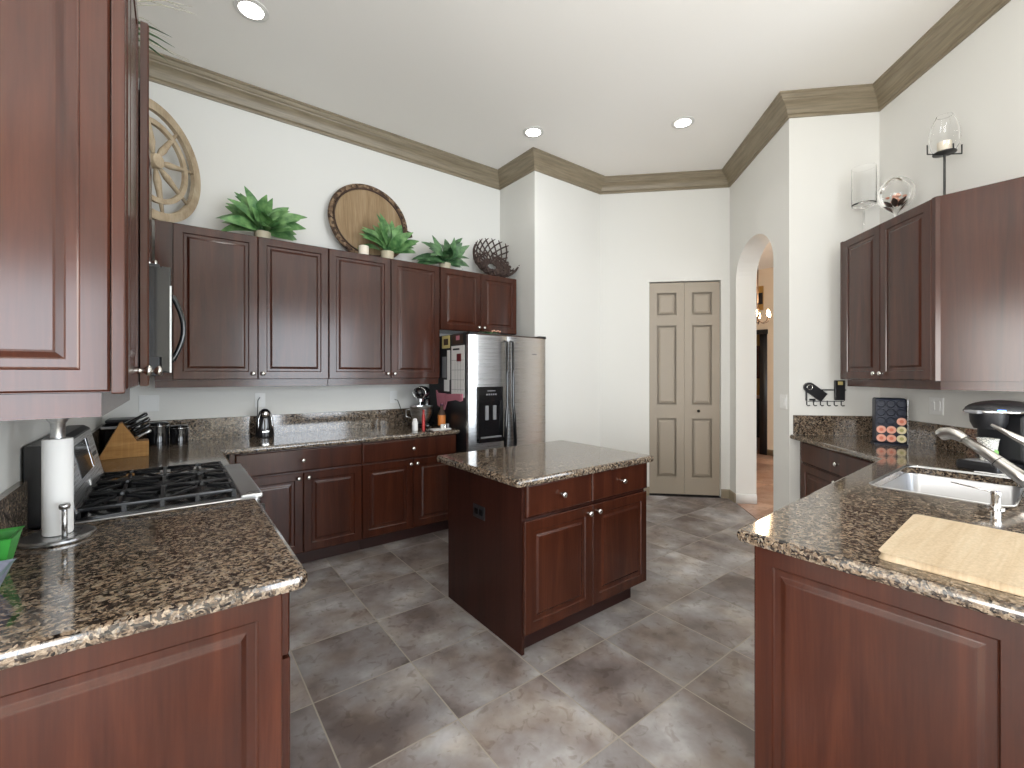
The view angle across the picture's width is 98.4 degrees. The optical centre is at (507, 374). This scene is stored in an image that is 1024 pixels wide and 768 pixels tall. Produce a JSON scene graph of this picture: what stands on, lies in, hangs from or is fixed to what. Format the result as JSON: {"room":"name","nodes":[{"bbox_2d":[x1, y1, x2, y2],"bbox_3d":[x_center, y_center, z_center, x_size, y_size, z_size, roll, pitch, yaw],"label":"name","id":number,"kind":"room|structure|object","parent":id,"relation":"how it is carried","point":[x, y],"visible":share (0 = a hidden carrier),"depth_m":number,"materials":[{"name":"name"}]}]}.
{"room":"kitchen","nodes":[
{"label":"kitchen","id":0,"kind":"room"},
{"bbox_2d":[0,416,102,530],"bbox_3d":[-2.003,-0.440,1.902,0.120,3.700,3.050,0,0,-37],"label":"wall","id":1,"kind":"structure","parent":0,"point":[15,435],"depth_m":1.40,"materials":[{"name":"white paint"}]},
{"bbox_2d":[0,481,27,538],"bbox_3d":[-1.280,0.416,1.063,0.020,0.158,0.840,0,0,-37],"label":"backsplash","id":2,"kind":"structure","parent":1,"relation":"attached to","point":[14,500],"depth_m":1.30,"materials":[{"name":"brown stone"}]},
{"bbox_2d":[0,0,161,420],"bbox_3d":[-1.163,-0.471,1.195,0.362,1.123,0.810,0,0,-37],"label":"upper cabinet","id":3,"kind":"object","parent":1,"relation":"attached to","point":[74,76],"visible":1,"depth_m":0.90,"materials":[{"name":"brown wood"}]},
{"bbox_2d":[137,0,192,63],"bbox_3d":[-1.352,-1.316,1.554,0.441,0.565,0.661,0,0,-37],"label":"arrangement","id":4,"kind":"object","parent":3,"relation":"on","point":[151,34],"visible":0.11,"depth_m":1.62,"materials":[{"name":"beige plant"}]},
{"bbox_2d":[91,423,103,454],"bbox_3d":[-2.394,0.416,2.537,0.020,0.158,1.275,0,0,-37],"label":"backsplash","id":5,"kind":"structure","parent":1,"relation":"attached to","point":[96,433],"depth_m":2.74,"materials":[{"name":"brown stone"}]},
{"bbox_2d":[149,147,157,263],"bbox_3d":[-1.651,-0.732,1.820,0.332,0.603,0.758,0,0,-37],"label":"upper cabinet","id":6,"kind":"object","parent":1,"relation":"attached to","point":[150,166],"visible":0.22,"depth_m":2.07,"materials":[{"name":"brown wood"}]},
{"bbox_2d":[149,263,185,375],"bbox_3d":[-1.613,-0.201,1.847,0.426,0.412,0.752,0,0,-37],"label":"microwave","id":7,"kind":"object","parent":6,"relation":"attached to","point":[161,297],"visible":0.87,"depth_m":1.63,"materials":[{"name":"black"}]},
{"bbox_2d":[103,81,499,422],"bbox_3d":[-1.481,-0.440,4.134,3.405,3.700,0.120,0,0,-37],"label":"wall","id":8,"kind":"structure","parent":0,"point":[301,169],"depth_m":3.80,"materials":[{"name":"white paint"}]},
{"bbox_2d":[139,395,158,411],"bbox_3d":[-2.600,0.210,3.206,0.115,0.118,0.008,0,0,-37],"label":"wall outlet","id":9,"kind":"object","parent":8,"relation":"attached to","point":[147,403],"visible":1,"depth_m":3.20,"materials":[{"name":"white plastic"}]},
{"bbox_2d":[142,398,147,408],"bbox_3d":[-2.617,0.210,3.189,0.032,0.080,0.002,0,0,-37],"label":"socket","id":10,"kind":"object","parent":9,"relation":"attached to","point":[144,400],"depth_m":3.19,"materials":[{"name":"white plastic"}]},
{"bbox_2d":[150,398,155,408],"bbox_3d":[-2.580,0.210,3.217,0.032,0.080,0.002,0,0,-37],"label":"socket","id":11,"kind":"object","parent":9,"relation":"attached to","point":[152,400],"depth_m":3.22,"materials":[{"name":"white plastic"}]},
{"bbox_2d":[155,220,327,387],"bbox_3d":[-2.003,-0.471,3.402,1.108,1.123,0.407,0,0,-37],"label":"upper cabinet","id":12,"kind":"object","parent":8,"relation":"attached to","point":[255,309],"visible":1,"depth_m":3.25,"materials":[{"name":"brown wood"}]},
{"bbox_2d":[149,98,200,222],"bbox_3d":[-2.366,-1.434,2.969,0.075,0.784,0.784,0,0,4],"label":"wheel","id":13,"kind":"object","parent":12,"relation":"on","point":[157,162],"visible":0.52,"depth_m":3.10,"materials":[{"name":"brown wood"}]},
{"bbox_2d":[217,186,306,240],"bbox_3d":[-1.889,-1.214,3.419,0.612,0.361,0.418,0,0,-37],"label":"potted plant","id":14,"kind":"object","parent":12,"relation":"on","point":[249,214],"visible":0.95,"depth_m":3.35,"materials":[{"name":"green plant"}]},
{"bbox_2d":[255,393,264,406],"bbox_3d":[-2.034,0.210,3.634,0.075,0.118,0.008,0,0,-37],"label":"wall outlet","id":15,"kind":"object","parent":8,"relation":"attached to","point":[261,402],"visible":1,"depth_m":3.63,"materials":[{"name":"white plastic"}]},
{"bbox_2d":[142,408,412,441],"bbox_3d":[-1.803,0.416,3.801,2.430,0.158,0.020,0,0,-37],"label":"backsplash","id":16,"kind":"structure","parent":8,"relation":"attached to","point":[221,427],"depth_m":3.78,"materials":[{"name":"brown stone"}]},
{"bbox_2d":[327,248,439,384],"bbox_3d":[-1.153,-0.471,4.045,1.014,1.123,0.407,0,0,-37],"label":"upper cabinet","id":17,"kind":"object","parent":8,"relation":"attached to","point":[384,313],"visible":1,"depth_m":3.87,"materials":[{"name":"brown wood"}]},
{"bbox_2d":[359,245,368,254],"bbox_3d":[-1.243,-1.073,3.824,0.084,0.077,0.084,0,0,-37],"label":"votive candle","id":18,"kind":"object","parent":17,"relation":"on","point":[363,249],"visible":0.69,"depth_m":3.79,"materials":[{"name":"beige wax"}]},
{"bbox_2d":[328,184,411,257],"bbox_3d":[-1.264,-1.407,4.115,0.784,0.738,0.156,0,0,-39],"label":"round tray","id":19,"kind":"object","parent":17,"relation":"on","point":[353,207],"visible":0.8,"depth_m":4.04,"materials":[{"name":"brown wood"}]},
{"bbox_2d":[357,214,418,258],"bbox_3d":[-1.064,-1.228,3.986,0.558,0.388,0.323,0,0,-37],"label":"potted plant","id":20,"kind":"object","parent":17,"relation":"on","point":[392,240],"visible":0.97,"depth_m":3.94,"materials":[{"name":"green plant"}]},
{"bbox_2d":[390,391,396,402],"bbox_3d":[-1.116,0.220,4.328,0.075,0.118,0.008,0,0,-37],"label":"wall outlet","id":21,"kind":"object","parent":8,"relation":"attached to","point":[393,394],"visible":1,"depth_m":4.32,"materials":[{"name":"white plastic"}]},
{"bbox_2d":[440,267,515,334],"bbox_3d":[-0.373,-0.732,4.634,0.929,0.603,0.407,0,0,-37],"label":"upper cabinet","id":22,"kind":"object","parent":8,"relation":"attached to","point":[469,301],"visible":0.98,"depth_m":4.46,"materials":[{"name":"brown wood"}]},
{"bbox_2d":[412,235,469,267],"bbox_3d":[-0.597,-1.211,4.369,0.621,0.354,0.435,0,0,-37],"label":"potted plant","id":23,"kind":"object","parent":22,"relation":"on","point":[451,255],"visible":0.96,"depth_m":4.33,"materials":[{"name":"green plant"}]},
{"bbox_2d":[473,238,519,276],"bbox_3d":[-0.131,-1.275,4.809,0.537,0.479,0.391,0,0,-37],"label":"basket","id":24,"kind":"object","parent":22,"relation":"on","point":[482,265],"visible":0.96,"depth_m":4.90,"materials":[{"name":"brown wicker"}]},
{"bbox_2d":[500,175,526,335],"bbox_3d":[0.074,-0.440,4.999,0.120,3.700,0.615,0,0,-37],"label":"wall","id":25,"kind":"structure","parent":0,"point":[513,198],"depth_m":4.85,"materials":[{"name":"white paint"}]},
{"bbox_2d":[288,437,772,767],"bbox_3d":[2.363,1.458,2.885,15.750,0.104,10.250,0,0,-37],"label":"floor","id":26,"kind":"structure","parent":0,"point":[387,670],"depth_m":2.13,"materials":[{"name":"grey tile"}]},
{"bbox_2d":[24,425,264,529],"bbox_3d":[-1.489,0.821,1.924,0.708,1.178,0.753,0,0,-37],"label":"gas range","id":27,"kind":"object","parent":26,"relation":"on","point":[96,498],"visible":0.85,"depth_m":1.75,"materials":[{"name":"black"}]},
{"bbox_2d":[74,468,258,523],"bbox_3d":[-1.481,0.508,1.930,0.595,0.032,0.753,0,0,-37],"label":"cooktop","id":28,"kind":"object","parent":27,"relation":"in","point":[246,488],"depth_m":1.74,"materials":[{"name":"black metal"}]},
{"bbox_2d":[0,592,289,767],"bbox_3d":[-1.023,0.973,1.259,0.652,0.874,0.840,0,0,-37],"label":"base cabinet","id":29,"kind":"object","parent":26,"relation":"on","point":[212,690],"visible":0.56,"depth_m":0.95,"materials":[{"name":"brown wood"}]},
{"bbox_2d":[0,498,307,669],"bbox_3d":[-1.018,0.516,1.251,0.662,0.040,0.867,0,0,-37],"label":"countertop","id":30,"kind":"structure","parent":29,"relation":"on","point":[136,574],"depth_m":1.08,"materials":[{"name":"brown stone"}]},
{"bbox_2d":[0,558,16,585],"bbox_3d":[-1.128,0.466,0.940,0.074,0.059,0.218,0,0,-37],"label":"tray","id":31,"kind":"object","parent":30,"relation":"on","point":[5,565],"visible":1,"depth_m":1.02,"materials":[{"name":"white plastic"}]},
{"bbox_2d":[0,526,24,571],"bbox_3d":[-1.240,0.443,1.081,0.064,0.104,0.108,0,0,-37],"label":"storage box","id":32,"kind":"object","parent":30,"relation":"on","point":[9,537],"visible":0.75,"depth_m":1.09,"materials":[{"name":"green plastic"}]},
{"bbox_2d":[17,418,96,548],"bbox_3d":[-1.359,0.308,1.336,0.174,0.374,0.174,0,0,-37],"label":"paper towel holder","id":33,"kind":"object","parent":30,"relation":"on","point":[35,540],"visible":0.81,"depth_m":1.30,"materials":[{"name":"silver metal"}]},
{"bbox_2d":[41,437,73,536],"bbox_3d":[-1.359,0.336,1.336,0.069,0.286,0.069,0,0,-37],"label":"paper towel roll","id":34,"kind":"object","parent":33,"relation":"on","point":[57,455],"visible":0.78,"depth_m":1.31,"materials":[{"name":"white paper"}]},
{"bbox_2d":[226,443,361,563],"bbox_3d":[-1.680,0.973,3.455,0.887,0.874,0.652,0,0,-37],"label":"base cabinet","id":35,"kind":"object","parent":26,"relation":"on","point":[312,496],"visible":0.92,"depth_m":3.28,"materials":[{"name":"brown wood"}]},
{"bbox_2d":[359,434,455,549],"bbox_3d":[-0.981,0.973,3.984,0.858,0.874,0.652,0,0,-37],"label":"base cabinet","id":36,"kind":"object","parent":26,"relation":"on","point":[405,486],"visible":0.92,"depth_m":3.72,"materials":[{"name":"brown wood"}]},
{"bbox_2d":[99,424,459,478],"bbox_3d":[-1.426,0.516,3.277,2.456,0.040,1.308,0,0,-37],"label":"countertop","id":37,"kind":"structure","parent":36,"relation":"on","point":[214,449],"depth_m":3.14,"materials":[{"name":"brown stone"}]},
{"bbox_2d":[100,417,141,450],"bbox_3d":[-2.542,0.393,2.917,0.189,0.205,0.264,0,0,-37],"label":"toaster oven","id":38,"kind":"object","parent":37,"relation":"on","point":[107,429],"visible":0.47,"depth_m":2.79,"materials":[{"name":"black metal"}]},
{"bbox_2d":[99,412,151,459],"bbox_3d":[-2.306,0.365,2.669,0.245,0.260,0.110,0,0,-41],"label":"knife block","id":39,"kind":"object","parent":37,"relation":"on","point":[122,443],"visible":1,"depth_m":2.64,"materials":[{"name":"brown wood"}]},
{"bbox_2d":[147,421,169,446],"bbox_3d":[-2.450,0.412,3.099,0.132,0.165,0.132,0,0,-37],"label":"canister","id":40,"kind":"object","parent":37,"relation":"on","point":[159,435],"visible":0.77,"depth_m":3.06,"materials":[{"name":"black metal"}]},
{"bbox_2d":[169,424,188,444],"bbox_3d":[-2.361,0.427,3.179,0.118,0.135,0.118,0,0,-37],"label":"canister","id":41,"kind":"object","parent":37,"relation":"on","point":[179,433],"visible":1,"depth_m":3.14,"materials":[{"name":"black metal"}]},
{"bbox_2d":[255,409,273,437],"bbox_3d":[-1.911,0.382,3.481,0.134,0.226,0.098,0,0,-37],"label":"can opener","id":42,"kind":"object","parent":37,"relation":"on","point":[264,422],"visible":1,"depth_m":3.44,"materials":[{"name":"black plastic"}]},
{"bbox_2d":[412,418,417,430],"bbox_3d":[-0.816,0.441,3.897,0.052,0.109,0.052,0,0,-37],"label":"salt shaker","id":43,"kind":"object","parent":37,"relation":"on","point":[414,422],"visible":1,"depth_m":3.88,"materials":[{"name":"white ceramic"}]},
{"bbox_2d":[406,386,433,427],"bbox_3d":[-0.813,0.301,4.199,0.249,0.387,0.332,0,0,20],"label":"stand mixer","id":44,"kind":"object","parent":37,"relation":"on","point":[421,393],"visible":0.96,"depth_m":4.09,"materials":[{"name":"silver metal"}]},
{"bbox_2d":[406,405,432,423],"bbox_3d":[-0.814,0.378,4.154,0.228,0.162,0.216,0,0,-37],"label":"bowl","id":45,"kind":"object","parent":44,"relation":"on","point":[416,411],"depth_m":4.09,"materials":[{"name":"silver metal"}]},
{"bbox_2d":[422,410,424,429],"bbox_3d":[-0.747,0.405,3.930,0.028,0.180,0.028,0,0,-37],"label":"sauce bottle","id":46,"kind":"object","parent":37,"relation":"on","point":[423,411],"visible":1,"depth_m":3.92,"materials":[{"name":"red plastic"}]},
{"bbox_2d":[438,403,445,426],"bbox_3d":[-0.621,0.384,4.170,0.074,0.222,0.074,0,0,-37],"label":"sauce bottle","id":47,"kind":"object","parent":37,"relation":"on","point":[441,414],"visible":0.83,"depth_m":4.14,"materials":[{"name":"orange glass"}]},
{"bbox_2d":[429,331,545,452],"bbox_3d":[-0.182,0.515,4.443,0.910,1.790,0.863,0,0,-37],"label":"refrigerator","id":48,"kind":"object","parent":26,"relation":"on","point":[503,404],"visible":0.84,"depth_m":4.08,"materials":[{"name":"silver metal"}]},
{"bbox_2d":[442,357,446,377],"bbox_3d":[-0.608,-0.070,4.251,0.002,0.200,0.085,0,0,-37],"label":"photo card","id":49,"kind":"object","parent":48,"relation":"attached to","point":[444,359],"visible":1,"depth_m":4.25,"materials":[{"name":"grey paper"}]},
{"bbox_2d":[442,335,449,348],"bbox_3d":[-0.589,-0.310,4.225,0.004,0.120,0.150,0,0,-37],"label":"photo card","id":50,"kind":"object","parent":48,"relation":"attached to","point":[445,339],"visible":1,"depth_m":4.23,"materials":[{"name":"yellow paper"}]},
{"bbox_2d":[447,350,449,379],"bbox_3d":[-0.557,-0.090,4.183,0.002,0.280,0.055,0,0,-37],"label":"photo card","id":51,"kind":"object","parent":48,"relation":"attached to","point":[448,351],"visible":1,"depth_m":4.18,"materials":[{"name":"white paper"}]},
{"bbox_2d":[436,390,462,409],"bbox_3d":[-0.554,0.247,4.163,0.018,0.185,0.490,0,0,-37],"label":"cloth","id":52,"kind":"object","parent":48,"relation":"hanging from","point":[443,398],"visible":0.96,"depth_m":4.20,"materials":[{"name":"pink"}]},
{"bbox_2d":[452,334,462,344],"bbox_3d":[-0.456,-0.323,4.050,0.002,0.085,0.190,0,0,-37],"label":"photo card","id":53,"kind":"object","parent":48,"relation":"attached to","point":[454,341],"visible":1,"depth_m":4.05,"materials":[{"name":"brown paper"}]},
{"bbox_2d":[451,345,464,397],"bbox_3d":[-0.455,-0.028,4.047,0.004,0.475,0.235,0,0,-37],"label":"wall calendar","id":54,"kind":"object","parent":48,"relation":"attached to","point":[457,367],"visible":1,"depth_m":4.04,"materials":[{"name":"white paper"}]},
{"bbox_2d":[448,463,646,655],"bbox_3d":[0.265,0.981,2.791,1.018,0.858,0.792,0,0,-37],"label":"kitchen island","id":55,"kind":"object","parent":26,"relation":"on","point":[529,564],"visible":0.98,"depth_m":2.45,"materials":[{"name":"brown wood"}]},
{"bbox_2d":[473,503,484,520],"bbox_3d":[-0.163,0.782,2.519,0.005,0.075,0.120,0,0,-37],"label":"outlet","id":56,"kind":"object","parent":55,"relation":"attached to","point":[478,508],"depth_m":2.52,"materials":[{"name":"black plastic"}]},
{"bbox_2d":[437,440,653,487],"bbox_3d":[0.239,0.531,2.793,1.106,0.040,0.843,0,0,-37],"label":"island countertop","id":57,"kind":"structure","parent":55,"relation":"on","point":[520,466],"depth_m":2.63,"materials":[{"name":"brown stone"}]},
{"bbox_2d":[756,395,759,437],"bbox_3d":[5.810,0.946,10.023,0.620,0.920,1.620,0,0,-37],"label":"countertop","id":58,"kind":"structure","parent":26,"relation":"on","point":[757,396],"depth_m":9.85,"materials":[{"name":"black"}]},
{"bbox_2d":[800,441,872,497],"bbox_3d":[2.583,0.973,3.083,0.632,0.874,0.998,0,0,8],"label":"base cabinet","id":59,"kind":"object","parent":26,"relation":"on","point":[820,467],"visible":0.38,"depth_m":3.27,"materials":[{"name":"brown wood"}]},
{"bbox_2d":[737,434,1023,624],"bbox_3d":[2.136,0.516,2.132,1.451,0.040,3.380,0,0,36],"label":"countertop","id":60,"kind":"structure","parent":59,"relation":"on","point":[842,525],"depth_m":1.52,"materials":[{"name":"brown stone"}]},
{"bbox_2d":[870,397,907,445],"bbox_3d":[2.724,0.331,3.155,0.183,0.328,0.140,0,0,29],"label":"rack","id":61,"kind":"object","parent":60,"relation":"on","point":[886,412],"visible":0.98,"depth_m":3.11,"materials":[{"name":"black plastic"}]},
{"bbox_2d":[876,434,885,441],"bbox_3d":[2.644,0.448,3.127,0.054,0.054,0.011,0,0,29],"label":"pod","id":62,"kind":"object","parent":61,"relation":"on","point":[880,437],"visible":1,"depth_m":3.12,"materials":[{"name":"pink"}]},
{"bbox_2d":[886,435,895,441],"bbox_3d":[2.692,0.448,3.100,0.054,0.054,0.011,0,0,29],"label":"pod","id":63,"kind":"object","parent":61,"relation":"in","point":[891,438],"visible":1,"depth_m":3.10,"materials":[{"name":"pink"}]},
{"bbox_2d":[886,426,895,433],"bbox_3d":[2.692,0.388,3.100,0.054,0.054,0.011,0,0,29],"label":"pod","id":64,"kind":"object","parent":61,"relation":"in","point":[890,429],"visible":1,"depth_m":3.10,"materials":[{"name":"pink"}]},
{"bbox_2d":[897,435,906,442],"bbox_3d":[2.740,0.448,3.074,0.054,0.054,0.011,0,0,29],"label":"pod","id":65,"kind":"object","parent":61,"relation":"on","point":[900,438],"visible":1,"depth_m":3.07,"materials":[{"name":"beige"}]},
{"bbox_2d":[897,426,906,433],"bbox_3d":[2.740,0.388,3.074,0.054,0.054,0.011,0,0,29],"label":"pod","id":66,"kind":"object","parent":61,"relation":"in","point":[901,430],"visible":1,"depth_m":3.07,"materials":[{"name":"beige"}]},
{"bbox_2d":[897,418,906,425],"bbox_3d":[2.740,0.328,3.074,0.054,0.054,0.011,0,0,29],"label":"pod","id":67,"kind":"object","parent":61,"relation":"in","point":[901,421],"visible":1,"depth_m":3.07,"materials":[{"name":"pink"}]},
{"bbox_2d":[869,465,1023,505],"bbox_3d":[2.038,0.597,2.034,0.761,0.210,0.473,0,0,-37],"label":"sink","id":68,"kind":"object","parent":60,"relation":"in","point":[940,486],"visible":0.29,"depth_m":2.25,"materials":[{"name":"grey metal"}]},
{"bbox_2d":[878,514,1023,596],"bbox_3d":[1.331,0.486,1.170,0.515,0.019,0.471,0,0,-37],"label":"cutting board","id":69,"kind":"object","parent":60,"relation":"on","point":[992,558],"visible":1,"depth_m":1.18,"materials":[{"name":"brown wood"}]},
{"bbox_2d":[950,481,1004,509],"bbox_3d":[1.779,0.457,1.676,0.048,0.078,0.144,0,0,-37],"label":"soap dispenser","id":70,"kind":"object","parent":60,"relation":"on","point":[995,498],"visible":1,"depth_m":1.63,"materials":[{"name":"silver metal"}]},
{"bbox_2d":[935,424,1023,496],"bbox_3d":[2.061,0.350,1.893,0.095,0.290,0.377,0,0,-19],"label":"faucet","id":71,"kind":"object","parent":60,"relation":"on","point":[1012,471],"visible":1,"depth_m":1.87,"materials":[{"name":"grey metal"}]},
{"bbox_2d":[956,400,1023,474],"bbox_3d":[2.537,0.314,2.270,0.360,0.363,0.259,0,0,-9],"label":"coffee maker","id":72,"kind":"object","parent":60,"relation":"on","point":[1008,415],"visible":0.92,"depth_m":2.23,"materials":[{"name":"black plastic"}]},
{"bbox_2d":[976,437,999,460],"bbox_3d":[2.466,0.383,2.269,0.085,0.113,0.085,0,0,-37],"label":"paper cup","id":73,"kind":"object","parent":72,"relation":"on","point":[991,443],"visible":0.62,"depth_m":2.24,"materials":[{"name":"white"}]},
{"bbox_2d":[754,546,1023,767],"bbox_3d":[1.669,0.973,1.743,1.834,0.874,0.627,0,0,-37],"label":"base cabinet","id":74,"kind":"object","parent":26,"relation":"on","point":[851,671],"visible":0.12,"depth_m":1.16,"materials":[{"name":"brown wood"}]},
{"bbox_2d":[137,0,959,175],"bbox_3d":[0.346,-2.340,0.230,9.330,0.100,8.450,0,0,-37],"label":"ceiling","id":75,"kind":"structure","parent":0,"point":[605,82],"depth_m":3.22,"materials":[{"name":"white paint"}]},
{"bbox_2d":[233,0,268,22],"bbox_3d":[-1.607,-2.285,2.772,0.196,0.008,0.196,0,0,-37],"label":"recessed light","id":76,"kind":"object","parent":75,"relation":"in","point":[252,10],"visible":1,"depth_m":2.78,"materials":[{"name":"white paint"}]},
{"bbox_2d":[523,126,543,137],"bbox_3d":[0.243,-2.285,4.171,0.196,0.008,0.196,0,0,-37],"label":"recessed light","id":77,"kind":"object","parent":75,"relation":"in","point":[532,131],"visible":1,"depth_m":4.17,"materials":[{"name":"white paint"}]},
{"bbox_2d":[671,116,694,128],"bbox_3d":[1.592,-2.285,4.012,0.196,0.008,0.196,0,0,-37],"label":"recessed light","id":78,"kind":"object","parent":75,"relation":"in","point":[685,121],"visible":1,"depth_m":4.01,"materials":[{"name":"white paint"}]},
{"bbox_2d":[527,171,599,445],"bbox_3d":[0.675,-0.440,4.993,1.070,3.700,0.120,0,0,-37],"label":"wall","id":79,"kind":"structure","parent":0,"point":[563,218],"depth_m":4.90,"materials":[{"name":"white paint"}]},
{"bbox_2d":[600,187,729,496],"bbox_3d":[1.874,-0.440,5.195,1.550,3.700,0.130,0,0,8],"label":"wall","id":80,"kind":"structure","parent":0,"point":[676,236],"depth_m":5.17,"materials":[{"name":"white paint"}]},
{"bbox_2d":[649,281,720,497],"bbox_3d":[2.053,0.169,5.139,0.788,2.494,0.112,0,0,8],"label":"door","id":81,"kind":"structure","parent":80,"relation":"in","point":[684,317],"depth_m":5.13,"materials":[{"name":"beige paint"}]},
{"bbox_2d":[756,335,759,394],"bbox_3d":[7.313,-0.290,8.665,0.120,3.400,7.000,0,0,-37],"label":"wall","id":82,"kind":"structure","parent":0,"point":[757,336],"depth_m":10.43,"materials":[{"name":"paint"}]},
{"bbox_2d":[756,346,759,377],"bbox_3d":[5.857,-0.280,10.134,0.411,0.740,1.300,0,0,-37],"label":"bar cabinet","id":83,"kind":"object","parent":82,"relation":"attached to","point":[757,347],"visible":0.1,"depth_m":10.03,"materials":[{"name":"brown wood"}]},
{"bbox_2d":[756,267,772,449],"bbox_3d":[5.461,-0.290,6.638,0.120,3.400,8.000,0,0,-37],"label":"wall","id":84,"kind":"structure","parent":0,"point":[765,276],"depth_m":7.73,"materials":[{"name":"beige paint"}]},
{"bbox_2d":[756,286,763,309],"bbox_3d":[4.398,-1.350,7.909,0.034,0.420,0.330,0,0,-37],"label":"framed picture","id":85,"kind":"object","parent":84,"relation":"attached to","point":[760,288],"visible":0.36,"depth_m":7.79,"materials":[{"name":"gold metal"}]},
{"bbox_2d":[756,329,767,334],"bbox_3d":[4.140,-0.750,8.253,0.040,0.080,1.330,0,0,-37],"label":"trim","id":86,"kind":"structure","parent":84,"relation":"attached to","point":[764,331],"depth_m":7.77,"materials":[{"name":"black"}]},
{"bbox_2d":[760,334,766,454],"bbox_3d":[4.506,0.310,7.784,0.020,2.200,0.120,0,0,-37],"label":"trim","id":87,"kind":"structure","parent":84,"relation":"attached to","point":[763,337],"depth_m":7.77,"materials":[{"name":"black wood"}]},
{"bbox_2d":[758,241,772,269],"bbox_3d":[3.918,-1.910,5.471,3.750,0.100,8.000,0,0,-37],"label":"ceiling","id":88,"kind":"structure","parent":0,"point":[766,260],"depth_m":7.09,"materials":[{"name":"white paint"}]},
{"bbox_2d":[756,269,770,323],"bbox_3d":[3.140,-1.262,5.547,0.298,1.254,0.302,0,0,-37],"label":"chandelier","id":89,"kind":"object","parent":88,"relation":"hanging from","point":[768,313],"visible":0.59,"depth_m":5.53,"materials":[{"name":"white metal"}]},
{"bbox_2d":[730,116,816,511],"bbox_3d":[2.543,-0.440,4.344,0.210,3.700,1.372,0,0,8],"label":"wall","id":90,"kind":"structure","parent":0,"point":[774,199],"depth_m":3.87,"materials":[{"name":"white paint"}]},
{"bbox_2d":[139,0,1010,194],"bbox_3d":[1.820,-2.211,1.464,5.450,0.158,8.120,0,0,-37],"label":"trim","id":91,"kind":"structure","parent":90,"relation":"attached to","point":[965,17],"depth_m":3.71,"materials":[{"name":"beige wood"}]},
{"bbox_2d":[721,489,735,502],"bbox_3d":[2.474,1.360,4.951,0.094,0.100,0.188,0,0,8],"label":"baseboard","id":92,"kind":"structure","parent":90,"relation":"attached to","point":[725,493],"depth_m":5.03,"materials":[{"name":"brown"}]},
{"bbox_2d":[736,494,756,503],"bbox_3d":[2.611,1.360,4.829,0.210,0.100,0.014,0,0,8],"label":"baseboard","id":93,"kind":"object","parent":90,"relation":"attached to","point":[740,498],"visible":1,"depth_m":4.82,"materials":[{"name":"white paint"}]},
{"bbox_2d":[780,394,786,408],"bbox_3d":[2.352,0.230,3.769,0.010,0.120,0.120,0,0,8],"label":"light switch","id":94,"kind":"object","parent":90,"relation":"attached to","point":[783,398],"visible":1,"depth_m":3.76,"materials":[{"name":"white plastic"}]},
{"bbox_2d":[817,112,878,435],"bbox_3d":[2.792,-0.440,3.668,0.469,3.700,0.100,0,0,8],"label":"wall","id":95,"kind":"structure","parent":0,"point":[845,142],"depth_m":3.63,"materials":[{"name":"white paint"}]},
{"bbox_2d":[805,389,845,405],"bbox_3d":[2.614,0.192,3.626,0.305,0.139,0.027,0,0,8],"label":"hook rack","id":96,"kind":"object","parent":95,"relation":"attached to","point":[810,400],"visible":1,"depth_m":3.63,"materials":[{"name":"black metal"}]},
{"bbox_2d":[803,382,826,401],"bbox_3d":[2.528,0.143,3.627,0.174,0.156,0.025,0,0,8],"label":"case","id":97,"kind":"object","parent":96,"relation":"on","point":[813,390],"visible":1,"depth_m":3.62,"materials":[{"name":"black leather"}]},
{"bbox_2d":[834,380,844,399],"bbox_3d":[2.708,0.129,3.604,0.077,0.163,0.022,0,0,8],"label":"organizer","id":98,"kind":"object","parent":96,"relation":"on","point":[839,385],"visible":1,"depth_m":3.60,"materials":[{"name":"black"}]},
{"bbox_2d":[793,415,871,435],"bbox_3d":[2.694,0.416,3.620,0.650,0.158,0.020,0,0,8],"label":"backsplash","id":99,"kind":"structure","parent":95,"relation":"attached to","point":[802,424],"depth_m":3.62,"materials":[{"name":"brown stone"}]},
{"bbox_2d":[879,0,1023,428],"bbox_3d":[2.963,-0.440,2.759,0.120,3.700,1.854,0,0,8],"label":"wall","id":100,"kind":"structure","parent":0,"point":[980,81],"depth_m":2.82,"materials":[{"name":"white paint"}]},
{"bbox_2d":[840,176,1023,391],"bbox_3d":[2.687,-0.471,2.813,0.404,1.123,1.263,0,0,8],"label":"upper cabinet","id":101,"kind":"object","parent":100,"relation":"attached to","point":[932,294],"visible":1,"depth_m":2.55,"materials":[{"name":"brown wood"}]},
{"bbox_2d":[851,163,876,231],"bbox_3d":[2.746,-1.314,3.406,0.154,0.560,0.154,0,0,-37],"label":"hurricane candle holder","id":102,"kind":"object","parent":101,"relation":"on","point":[864,176],"visible":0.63,"depth_m":3.35,"materials":[{"name":"clear glass"}]},
{"bbox_2d":[877,176,915,216],"bbox_3d":[2.709,-1.204,3.083,0.206,0.339,0.206,0,0,-37],"label":"glass bowl","id":103,"kind":"object","parent":101,"relation":"on","point":[895,194],"visible":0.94,"depth_m":3.02,"materials":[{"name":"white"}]},
{"bbox_2d":[926,112,962,194],"bbox_3d":[2.653,-1.302,2.684,0.160,0.535,0.142,0,0,43],"label":"candle stand","id":104,"kind":"object","parent":101,"relation":"on","point":[945,132],"visible":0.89,"depth_m":2.65,"materials":[{"name":"black"}]},
{"bbox_2d":[928,112,960,153],"bbox_3d":[2.653,-1.458,2.684,0.142,0.221,0.142,0,0,3],"label":"glass shade","id":105,"kind":"object","parent":104,"relation":"on","point":[945,132],"depth_m":2.64,"materials":[{"name":"clear glass"}]},
{"bbox_2d":[929,397,943,414],"bbox_3d":[2.934,0.215,3.027,0.010,0.118,0.115,0,0,8],"label":"light switch","id":106,"kind":"object","parent":100,"relation":"attached to","point":[936,404],"visible":1,"depth_m":3.02,"materials":[{"name":"white plastic"}]},
{"bbox_2d":[908,420,977,455],"bbox_3d":[2.888,0.416,2.730,0.020,0.158,1.662,0,0,8],"label":"backsplash","id":107,"kind":"structure","parent":100,"relation":"attached to","point":[923,433],"depth_m":3.02,"materials":[{"name":"brown stone"}]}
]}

